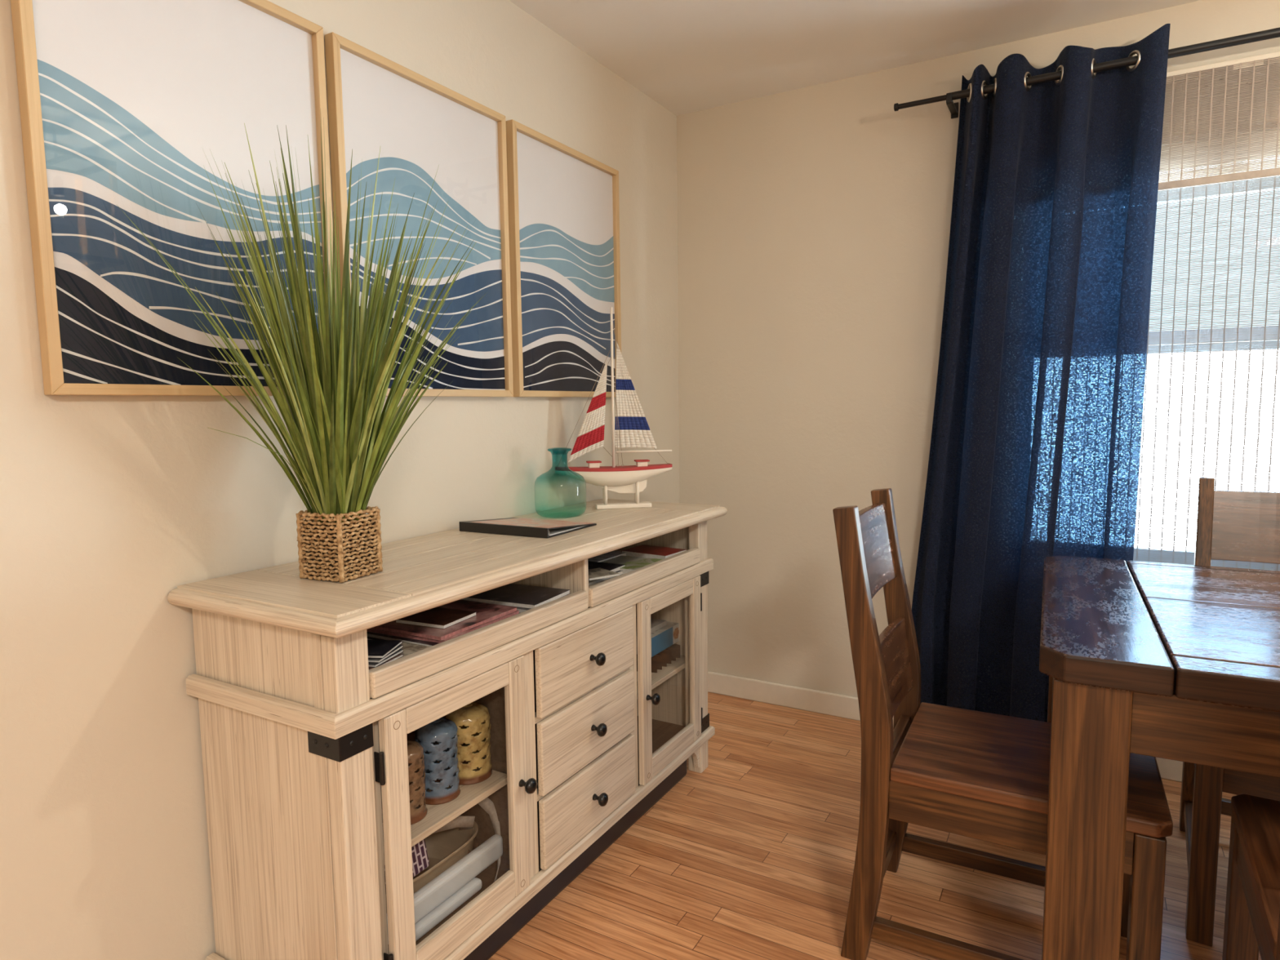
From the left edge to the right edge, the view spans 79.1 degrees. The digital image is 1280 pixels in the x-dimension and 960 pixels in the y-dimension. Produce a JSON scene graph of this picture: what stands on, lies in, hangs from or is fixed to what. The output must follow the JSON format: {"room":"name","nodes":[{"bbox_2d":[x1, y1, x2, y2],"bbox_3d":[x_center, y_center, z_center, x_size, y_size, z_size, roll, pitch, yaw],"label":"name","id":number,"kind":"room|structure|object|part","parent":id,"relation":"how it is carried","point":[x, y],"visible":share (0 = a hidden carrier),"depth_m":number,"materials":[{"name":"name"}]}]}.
{"room":"dining room","nodes":[
{"label":"dining room","id":0,"kind":"room"},
{"bbox_2d":[0,0,679,959],"bbox_3d":[-1.194,-0.067,1.131,0.150,2.440,5.500,2,6,30],"label":"wall","id":1,"kind":"structure","parent":0,"point":[110,504],"depth_m":1.50,"materials":[{"name":"paint"}]},
{"bbox_2d":[10,0,336,395],"bbox_3d":[-0.851,-0.572,1.508,0.028,0.810,0.580,2,6,30],"label":"picture frame","id":2,"kind":"object","parent":1,"relation":"attached to","point":[120,101],"visible":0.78,"depth_m":1.44,"materials":[{"name":"paper"}]},
{"bbox_2d":[324,31,513,396],"bbox_3d":[-0.545,-0.626,2.037,0.028,0.810,0.598,2,6,30],"label":"picture frame","id":3,"kind":"object","parent":1,"relation":"attached to","point":[420,126],"visible":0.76,"depth_m":2.04,"materials":[{"name":"paper"}]},
{"bbox_2d":[506,119,621,397],"bbox_3d":[-0.232,-0.683,2.578,0.028,0.810,0.598,2,6,30],"label":"picture frame","id":4,"kind":"object","parent":1,"relation":"attached to","point":[563,204],"visible":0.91,"depth_m":2.53,"materials":[{"name":"paper"}]},
{"bbox_2d":[508,0,1200,115],"bbox_3d":[0.697,-1.273,-0.088,4.550,0.150,5.500,2,6,30],"label":"ceiling","id":5,"kind":"structure","parent":0,"point":[687,56],"depth_m":2.51,"materials":[{"name":"paint"}]},
{"bbox_2d":[488,692,1261,959],"bbox_3d":[0.728,1.290,0.160,4.550,0.120,5.500,2,6,30],"label":"floor","id":6,"kind":"structure","parent":0,"point":[750,855],"depth_m":2.04,"materials":[{"name":"brown wood"}]},
{"bbox_2d":[167,498,727,959],"bbox_3d":[-0.301,0.598,2.090,0.482,0.910,1.575,2,6,30],"label":"sideboard","id":7,"kind":"object","parent":6,"relation":"on","point":[291,705],"visible":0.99,"depth_m":1.55,"materials":[{"name":"beige wood"}]},
{"bbox_3d":[-0.707,0.616,1.472,0.382,0.744,0.018,2,6,30],"label":"panel","id":8,"kind":"part","parent":7,"relation":"part of","materials":[{"name":"brown wood"}]},
{"bbox_2d":[118,108,488,582],"bbox_3d":[-0.509,-0.239,1.530,0.527,0.871,0.695,1,6,15],"label":"potted grass","id":9,"kind":"object","parent":7,"relation":"on","point":[330,404],"depth_m":1.48,"materials":[{"name":"plant"}]},
{"bbox_2d":[295,506,382,582],"bbox_3d":[-0.607,0.126,1.571,0.122,0.138,0.123,2,6,24],"label":"basket","id":10,"kind":"object","parent":9,"relation":"attached to","point":[341,544],"depth_m":1.53,"materials":[{"name":"wicker"}]},
{"bbox_3d":[-0.511,0.628,1.386,0.036,0.732,0.071,2,6,30],"label":"corner post","id":11,"kind":"part","parent":7,"relation":"part of","materials":[{"name":"brown wood"}]},
{"bbox_2d":[367,636,382,639],"bbox_3d":[-0.455,0.333,1.725,0.225,0.007,0.255,3,7,34],"label":"magazine","id":12,"kind":"object","parent":7,"relation":"on","point":[368,637],"visible":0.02,"depth_m":1.65,"materials":[{"name":"grey paper"}]},
{"bbox_2d":[366,631,438,646],"bbox_3d":[-0.446,0.325,1.733,0.225,0.008,0.255,2,6,29],"label":"magazine","id":13,"kind":"object","parent":12,"relation":"on","point":[375,635],"visible":0.02,"depth_m":1.63,"materials":[{"name":"grey paper"}]},
{"bbox_2d":[366,609,519,643],"bbox_3d":[-0.438,0.315,1.741,0.225,0.008,0.255,2,6,27],"label":"magazine","id":14,"kind":"object","parent":13,"relation":"on","point":[517,611],"visible":0.2,"depth_m":1.65,"materials":[{"name":"paper"}]},
{"bbox_2d":[369,599,516,640],"bbox_3d":[-0.444,0.307,1.739,0.225,0.008,0.255,2,6,28],"label":"magazine","id":15,"kind":"object","parent":14,"relation":"on","point":[486,612],"visible":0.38,"depth_m":1.67,"materials":[{"name":"paper"}]},
{"bbox_2d":[395,607,476,629],"bbox_3d":[-0.448,0.302,1.706,0.130,0.008,0.115,2,6,24],"label":"paperback book","id":16,"kind":"object","parent":15,"relation":"on","point":[436,617],"visible":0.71,"depth_m":1.69,"materials":[{"name":"black paper"}]},
{"bbox_2d":[380,733,427,824],"bbox_3d":[-0.501,0.615,1.636,0.095,0.194,0.095,2,6,30],"label":"lantern","id":17,"kind":"object","parent":7,"relation":"on","point":[416,768],"visible":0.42,"depth_m":1.62,"materials":[{"name":"ceramic"}]},
{"bbox_2d":[414,717,460,804],"bbox_3d":[-0.451,0.600,1.723,0.095,0.206,0.094,2,6,30],"label":"lantern","id":18,"kind":"object","parent":7,"relation":"on","point":[439,775],"visible":0.74,"depth_m":1.69,"materials":[{"name":"ceramic"}]},
{"bbox_2d":[386,797,502,944],"bbox_3d":[-0.510,0.844,1.744,0.256,0.236,0.376,2,6,30],"label":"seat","id":19,"kind":"object","parent":7,"relation":"on","point":[450,880],"visible":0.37,"depth_m":1.74,"materials":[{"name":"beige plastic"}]},
{"bbox_2d":[384,839,429,892],"bbox_3d":[-0.498,0.785,1.628,0.036,0.110,0.118,2,6,30],"label":"pouch","id":20,"kind":"object","parent":19,"relation":"on","point":[420,862],"visible":0.23,"depth_m":1.65,"materials":[{"name":"purple fabric"}]},
{"bbox_2d":[386,815,478,910],"bbox_3d":[-0.523,0.889,1.770,0.212,0.114,0.312,2,6,30],"label":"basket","id":21,"kind":"object","parent":19,"relation":"in","point":[446,848],"depth_m":1.86,"materials":[{"name":"beige plastic"}]},
{"bbox_3d":[-0.423,0.927,1.673,0.028,0.026,0.225,2,6,30],"label":"latch lever","id":22,"kind":"part","parent":19,"relation":"part of","materials":[{"name":"white plastic"}]},
{"bbox_2d":[382,761,506,857],"bbox_3d":[-0.580,0.715,1.702,0.365,0.016,0.483,2,6,30],"label":"shelf","id":23,"kind":"object","parent":7,"relation":"attached to","point":[437,816],"depth_m":1.69,"materials":[{"name":"beige wood"}]},
{"bbox_3d":[-0.321,0.343,2.071,0.436,0.037,1.528,2,6,30],"label":"waist moulding","id":24,"kind":"part","parent":7,"relation":"part of","materials":[{"name":"brown wood"}]},
{"bbox_3d":[-0.364,0.684,1.600,0.018,0.546,0.402,2,6,30],"label":"door frame","id":25,"kind":"part","parent":7,"relation":"part of","materials":[{"name":"brown wood"}]},
{"bbox_3d":[-0.313,0.924,2.127,0.438,0.030,1.532,2,6,30],"label":"moulding","id":26,"kind":"part","parent":7,"relation":"part of","materials":[{"name":"brown wood"}]},
{"bbox_2d":[444,702,492,785],"bbox_3d":[-0.403,0.592,1.816,0.107,0.204,0.107,2,6,30],"label":"lantern","id":27,"kind":"object","parent":7,"relation":"on","point":[468,718],"visible":0.7,"depth_m":1.78,"materials":[{"name":"ceramic"}]},
{"bbox_2d":[458,517,596,538],"bbox_3d":[-0.309,0.121,2.161,0.292,0.026,0.244,2,6,28],"label":"binder","id":28,"kind":"object","parent":7,"relation":"on","point":[529,527],"visible":1,"depth_m":2.08,"materials":[{"name":"black plastic"}]},
{"bbox_3d":[-0.251,0.685,1.740,0.039,0.034,0.034,2,6,30],"label":"knob","id":29,"kind":"part","parent":7,"relation":"part of","materials":[{"name":"black metal"}]},
{"bbox_3d":[-0.270,0.667,1.811,0.030,0.565,0.053,2,6,30],"label":"divider post","id":30,"kind":"part","parent":7,"relation":"part of","materials":[{"name":"brown wood"}]},
{"bbox_3d":[-0.322,0.921,2.131,0.402,0.016,1.448,2,6,30],"label":"panel","id":31,"kind":"part","parent":7,"relation":"part of","materials":[{"name":"beige wood"}]},
{"bbox_2d":[533,447,586,518],"bbox_3d":[-0.246,0.006,2.388,0.159,0.208,0.159,2,6,30],"label":"glass bottle","id":32,"kind":"object","parent":7,"relation":"on","point":[560,450],"visible":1,"depth_m":2.36,"materials":[{"name":"teal glass"}]},
{"bbox_3d":[-0.146,0.545,2.008,0.020,0.016,0.432,2,6,30],"label":"drawer rail","id":33,"kind":"part","parent":7,"relation":"part of","materials":[{"name":"brown wood"}]},
{"bbox_3d":[-0.144,0.734,2.026,0.020,0.016,0.432,2,6,30],"label":"drawer rail","id":34,"kind":"part","parent":7,"relation":"part of","materials":[{"name":"brown wood"}]},
{"bbox_3d":[-0.131,0.455,1.990,0.017,0.171,0.428,2,6,30],"label":"drawer","id":35,"kind":"part","parent":7,"relation":"part of","materials":[{"name":"brown wood"}]},
{"bbox_3d":[-0.129,0.640,2.008,0.017,0.178,0.428,2,6,30],"label":"drawer","id":36,"kind":"part","parent":7,"relation":"part of","materials":[{"name":"brown wood"}]},
{"bbox_3d":[-0.127,0.826,2.026,0.017,0.172,0.428,2,6,30],"label":"drawer","id":37,"kind":"part","parent":7,"relation":"part of","materials":[{"name":"brown wood"}]},
{"bbox_3d":[-0.107,0.456,1.976,0.039,0.034,0.034,2,6,30],"label":"knob","id":38,"kind":"part","parent":7,"relation":"part of","materials":[{"name":"black metal"}]},
{"bbox_3d":[-0.105,0.641,1.994,0.039,0.034,0.034,2,6,30],"label":"knob","id":39,"kind":"part","parent":7,"relation":"part of","materials":[{"name":"black metal"}]},
{"bbox_3d":[-0.102,0.827,2.012,0.039,0.034,0.034,2,6,30],"label":"knob","id":40,"kind":"part","parent":7,"relation":"part of","materials":[{"name":"black metal"}]},
{"bbox_2d":[588,570,622,585],"bbox_3d":[-0.184,0.276,2.264,0.200,0.011,0.200,3,7,34],"label":"magazine","id":41,"kind":"object","parent":7,"relation":"on","point":[618,571],"visible":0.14,"depth_m":2.20,"materials":[{"name":"grey paper"}]},
{"bbox_2d":[587,560,624,582],"bbox_3d":[-0.179,0.264,2.272,0.200,0.011,0.200,2,6,28],"label":"magazine","id":42,"kind":"object","parent":41,"relation":"on","point":[614,567],"visible":0.16,"depth_m":2.29,"materials":[{"name":"black paper"}]},
{"bbox_2d":[588,567,619,580],"bbox_3d":[-0.127,0.263,2.172,0.100,0.006,0.100,-5,7,-36],"label":"booklet","id":43,"kind":"object","parent":42,"relation":"on","point":[596,573],"visible":0.61,"depth_m":2.16,"materials":[{"name":"beige paper"}]},
{"bbox_2d":[587,550,626,562],"bbox_3d":[-0.130,0.251,2.457,0.100,0.022,0.200,3,7,32],"label":"magazine","id":44,"kind":"object","parent":7,"relation":"on","point":[615,553],"visible":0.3,"depth_m":2.44,"materials":[{"name":"black paper"}]},
{"bbox_2d":[588,546,633,586],"bbox_3d":[-0.330,0.310,2.073,0.400,0.017,1.448,2,6,30],"label":"cubby shelf","id":45,"kind":"object","parent":7,"relation":"attached to","point":[627,547],"depth_m":2.66,"materials":[{"name":"brown wood"}]},
{"bbox_2d":[555,306,672,509],"bbox_3d":[-0.086,-0.232,2.530,0.388,0.652,0.098,-2,6,-11],"label":"model sailboat","id":46,"kind":"object","parent":7,"relation":"on","point":[631,428],"visible":0.99,"depth_m":2.53,"materials":[{"name":"white paint"}]},
{"bbox_3d":[-0.118,0.036,2.565,0.010,0.084,0.011,-2,6,-11],"label":"stand post","id":47,"kind":"part","parent":46,"relation":"part of","materials":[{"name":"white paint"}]},
{"bbox_3d":[-0.112,0.039,2.534,0.010,0.084,0.011,-2,6,-11],"label":"stand post","id":48,"kind":"part","parent":46,"relation":"part of","materials":[{"name":"white paint"}]},
{"bbox_3d":[-0.008,0.036,2.554,0.010,0.084,0.011,-2,6,-11],"label":"stand post","id":49,"kind":"part","parent":46,"relation":"part of","materials":[{"name":"white paint"}]},
{"bbox_3d":[-0.031,0.625,2.225,0.030,0.565,0.042,2,6,30],"label":"divider post","id":50,"kind":"part","parent":7,"relation":"part of","materials":[{"name":"brown wood"}]},
{"bbox_2d":[600,555,662,573],"bbox_3d":[-0.037,0.260,2.369,0.160,0.018,0.170,2,6,27],"label":"brochure","id":51,"kind":"object","parent":7,"relation":"in","point":[631,563],"visible":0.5,"depth_m":2.37,"materials":[{"name":"green paper"}]},
{"bbox_3d":[0.039,0.632,2.242,0.039,0.034,0.034,2,6,30],"label":"knob","id":52,"kind":"part","parent":7,"relation":"part of","materials":[{"name":"black metal"}]},
{"bbox_2d":[621,544,686,559],"bbox_3d":[0.045,0.240,2.510,0.170,0.028,0.125,3,7,35],"label":"booklet","id":53,"kind":"object","parent":7,"relation":"on","point":[641,551],"visible":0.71,"depth_m":2.49,"materials":[{"name":"red paper"}]},
{"bbox_2d":[636,643,679,672],"bbox_3d":[0.015,0.587,2.610,0.184,0.047,0.200,2,6,30],"label":"tray","id":54,"kind":"object","parent":7,"relation":"on","point":[664,657],"visible":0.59,"depth_m":2.56,"materials":[{"name":"brown wood"}]},
{"bbox_2d":[635,621,679,657],"bbox_3d":[0.018,0.528,2.626,0.160,0.064,0.200,2,6,30],"label":"game box","id":55,"kind":"object","parent":54,"relation":"on","point":[668,635],"visible":0.47,"depth_m":2.58,"materials":[{"name":"blue cardboard"}]},
{"bbox_2d":[635,616,666,636],"bbox_3d":[-0.006,0.490,2.601,0.130,0.016,0.160,2,6,30],"label":"flat box","id":56,"kind":"object","parent":55,"relation":"on","point":[655,624],"visible":0.24,"depth_m":2.60,"materials":[{"name":"beige cardboard"}]},
{"bbox_3d":[0.024,0.484,2.736,0.382,0.744,0.018,2,6,30],"label":"panel","id":57,"kind":"part","parent":7,"relation":"part of","materials":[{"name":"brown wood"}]},
{"bbox_2d":[636,655,684,699],"bbox_3d":[-0.092,0.627,2.538,0.372,0.016,0.461,2,6,30],"label":"shelf","id":58,"kind":"object","parent":7,"relation":"attached to","point":[662,675],"depth_m":2.51,"materials":[{"name":"beige wood"}]},
{"bbox_3d":[0.098,0.600,2.399,0.018,0.546,0.388,2,6,30],"label":"door frame","id":59,"kind":"part","parent":7,"relation":"part of","materials":[{"name":"brown wood"}]},
{"bbox_3d":[0.197,0.500,2.612,0.036,0.732,0.071,2,6,30],"label":"corner post","id":60,"kind":"part","parent":7,"relation":"part of","materials":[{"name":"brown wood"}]},
{"bbox_3d":[-0.540,0.355,1.510,0.170,0.007,0.125,2,6,26],"label":"brochure","id":61,"kind":"object","parent":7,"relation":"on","visible":0},
{"bbox_2d":[400,641,429,657],"bbox_3d":[-0.506,0.345,1.547,0.130,0.004,0.200,5,8,44],"label":"brochure","id":62,"kind":"object","parent":61,"relation":"on","point":[409,648],"visible":0.02,"depth_m":1.57,"materials":[{"name":"beige paper"}]},
{"bbox_2d":[368,653,403,669],"bbox_3d":[-0.549,0.345,1.496,0.150,0.005,0.095,1,6,20],"label":"leaflet","id":63,"kind":"object","parent":62,"relation":"on","point":[399,655],"visible":0.14,"depth_m":1.49,"materials":[{"name":"white paper"}]},
{"bbox_2d":[368,648,403,667],"bbox_3d":[-0.550,0.339,1.500,0.150,0.005,0.095,1,6,15],"label":"leaflet","id":64,"kind":"object","parent":63,"relation":"on","point":[370,664],"visible":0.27,"depth_m":1.47,"materials":[{"name":"white paper"}]},
{"bbox_2d":[368,644,403,662],"bbox_3d":[-0.551,0.333,1.504,0.150,0.005,0.095,0,6,10],"label":"leaflet","id":65,"kind":"object","parent":64,"relation":"on","point":[370,660],"visible":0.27,"depth_m":1.46,"materials":[{"name":"paper"}]},
{"bbox_2d":[367,640,402,657],"bbox_3d":[-0.552,0.328,1.507,0.150,0.005,0.095,0,6,5],"label":"leaflet","id":66,"kind":"object","parent":65,"relation":"on","point":[376,648],"visible":0.27,"depth_m":1.51,"materials":[{"name":"black paper"}]},
{"bbox_3d":[-0.328,0.309,1.945,0.225,0.010,0.165,3,7,33],"label":"magazine","id":67,"kind":"object","parent":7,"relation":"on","visible":0},
{"bbox_2d":[514,594,568,613],"bbox_3d":[-0.321,0.298,1.944,0.225,0.010,0.165,2,6,29],"label":"magazine","id":68,"kind":"object","parent":67,"relation":"on","point":[520,609],"visible":0.07,"depth_m":1.83,"materials":[{"name":"paper"}]},
{"bbox_2d":[460,583,570,608],"bbox_3d":[-0.314,0.288,1.944,0.225,0.010,0.165,2,6,25],"label":"magazine","id":69,"kind":"object","parent":68,"relation":"on","point":[522,596],"visible":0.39,"depth_m":1.91,"materials":[{"name":"black paper"}]},
{"bbox_2d":[463,760,686,959],"bbox_3d":[-0.306,1.005,2.135,0.332,0.092,1.305,2,6,30],"label":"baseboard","id":70,"kind":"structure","parent":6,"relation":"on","point":[498,939],"depth_m":2.02,"materials":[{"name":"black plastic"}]},
{"bbox_2d":[832,488,1173,959],"bbox_3d":[0.799,0.559,1.750,0.636,1.026,0.424,2,6,28],"label":"dining chair","id":71,"kind":"object","parent":6,"relation":"on","point":[978,775],"visible":0.94,"depth_m":1.68,"materials":[{"name":"brown wood"}]},
{"bbox_3d":[0.486,0.568,1.703,0.131,1.026,0.036,2,6,28],"label":"post","id":72,"kind":"part","parent":71,"relation":"part of","materials":[{"name":"brown wood"}]},
{"bbox_3d":[0.667,0.533,2.036,0.131,1.026,0.036,2,6,28],"label":"post","id":73,"kind":"part","parent":71,"relation":"part of","materials":[{"name":"brown wood"}]},
{"bbox_3d":[0.857,0.621,1.725,0.505,0.030,0.424,2,6,28],"label":"seat","id":74,"kind":"part","parent":71,"relation":"part of","materials":[{"name":"brown wood"}]},
{"bbox_3d":[1.138,0.846,1.804,0.050,0.436,0.050,2,6,28],"label":"leg","id":75,"kind":"part","parent":71,"relation":"part of","materials":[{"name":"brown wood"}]},
{"bbox_3d":[0.964,0.879,1.484,0.050,0.436,0.050,2,6,28],"label":"leg","id":76,"kind":"part","parent":71,"relation":"part of","materials":[{"name":"brown wood"}]},
{"bbox_2d":[1039,555,1279,959],"bbox_3d":[1.698,0.689,1.478,1.680,0.798,1.000,2,6,28],"label":"dining table","id":77,"kind":"object","parent":6,"relation":"on","point":[1172,661],"visible":0.97,"depth_m":1.40,"materials":[{"name":"brown wood"}]},
{"bbox_3d":[1.235,0.649,2.216,0.122,0.746,0.090,2,6,28],"label":"leg","id":78,"kind":"part","parent":77,"relation":"part of","materials":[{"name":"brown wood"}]},
{"bbox_3d":[0.827,0.729,1.448,0.122,0.746,0.090,2,6,28],"label":"leg","id":79,"kind":"part","parent":77,"relation":"part of","materials":[{"name":"brown wood"}]},
{"bbox_2d":[1178,477,1279,946],"bbox_3d":[1.601,0.536,1.887,0.424,1.026,0.636,3,7,33],"label":"dining chair","id":80,"kind":"object","parent":6,"relation":"on","point":[1241,526],"visible":0.51,"depth_m":2.10,"materials":[{"name":"brown wood"}]},
{"bbox_3d":[1.581,0.506,2.201,0.036,1.026,0.131,3,7,33],"label":"post","id":81,"kind":"part","parent":80,"relation":"part of","materials":[{"name":"brown wood"}]},
{"bbox_3d":[1.296,0.846,1.782,0.050,0.436,0.050,3,7,33],"label":"leg","id":82,"kind":"part","parent":80,"relation":"part of","materials":[{"name":"brown wood"}]},
{"bbox_2d":[1222,794,1279,959],"bbox_3d":[1.192,0.611,1.164,0.424,1.026,0.636,3,6,31],"label":"dining chair","id":83,"kind":"object","parent":6,"relation":"on","point":[1252,907],"visible":1,"depth_m":1.41,"materials":[{"name":"brown wood"}]},
{"bbox_3d":[1.187,0.872,1.528,0.050,0.436,0.050,3,6,31],"label":"leg","id":84,"kind":"part","parent":83,"relation":"part of","materials":[{"name":"brown wood"}]},
{"bbox_3d":[0.898,0.626,1.048,0.036,1.026,0.131,3,6,31],"label":"post","id":85,"kind":"part","parent":83,"relation":"part of","materials":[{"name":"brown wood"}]},
{"bbox_2d":[676,0,1279,697],"bbox_3d":[2.046,-0.224,2.343,4.250,2.440,0.150,2,6,30],"label":"wall","id":86,"kind":"structure","parent":0,"point":[814,222],"depth_m":3.02,"materials":[{"name":"paint"}]},
{"bbox_2d":[707,671,1182,782],"bbox_3d":[2.020,0.952,2.386,4.222,0.092,0.014,2,6,30],"label":"baseboard","id":87,"kind":"structure","parent":86,"relation":"attached to","point":[777,694],"depth_m":3.17,"materials":[{"name":"white wood"}]},
{"bbox_2d":[893,27,1279,118],"bbox_3d":[1.944,-1.240,2.133,2.395,0.051,0.133,2,6,30],"label":"curtain rod","id":88,"kind":"object","parent":86,"relation":"attached to","point":[953,107],"visible":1,"depth_m":2.35,"materials":[{"name":"black metal"}]},
{"bbox_2d":[911,23,1170,722],"bbox_3d":[1.269,-0.210,2.567,0.700,2.279,0.113,2,6,30],"label":"curtain","id":89,"kind":"object","parent":88,"relation":"hanging from","point":[1034,455],"visible":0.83,"depth_m":2.54,"materials":[{"name":"blue fabric"}]},
{"bbox_2d":[1133,120,1279,570],"bbox_3d":[2.060,-0.356,2.301,1.905,1.390,0.185,2,6,30],"label":"window","id":90,"kind":"structure","parent":86,"relation":"in","point":[1278,176],"depth_m":2.42,"materials":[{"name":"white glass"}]},
{"bbox_2d":[1133,51,1279,570],"bbox_3d":[2.019,-0.409,2.211,1.840,1.635,0.036,2,6,30],"label":"woven shade","id":91,"kind":"object","parent":90,"relation":"attached to","point":[1243,67],"visible":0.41,"depth_m":2.34,"materials":[{"name":"white wicker"}]},
{"bbox_3d":[1.681,-0.105,2.561,0.790,0.760,0.030,2,6,30],"label":"sash","id":92,"kind":"part","parent":90,"relation":"part of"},
{"bbox_3d":[1.692,-0.680,2.535,0.790,0.530,0.030,2,6,30],"label":"sash","id":93,"kind":"part","parent":90,"relation":"part of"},
{"bbox_3d":[2.076,-0.322,2.333,1.735,1.265,0.120,2,6,30],"label":"frame","id":94,"kind":"part","parent":90,"relation":"part of","materials":[{"name":"white wood"}]},
{"bbox_3d":[2.024,-0.362,2.239,1.905,1.365,0.026,2,6,30],"label":"casing","id":95,"kind":"part","parent":90,"relation":"part of","materials":[{"name":"white wood"}]}
]}

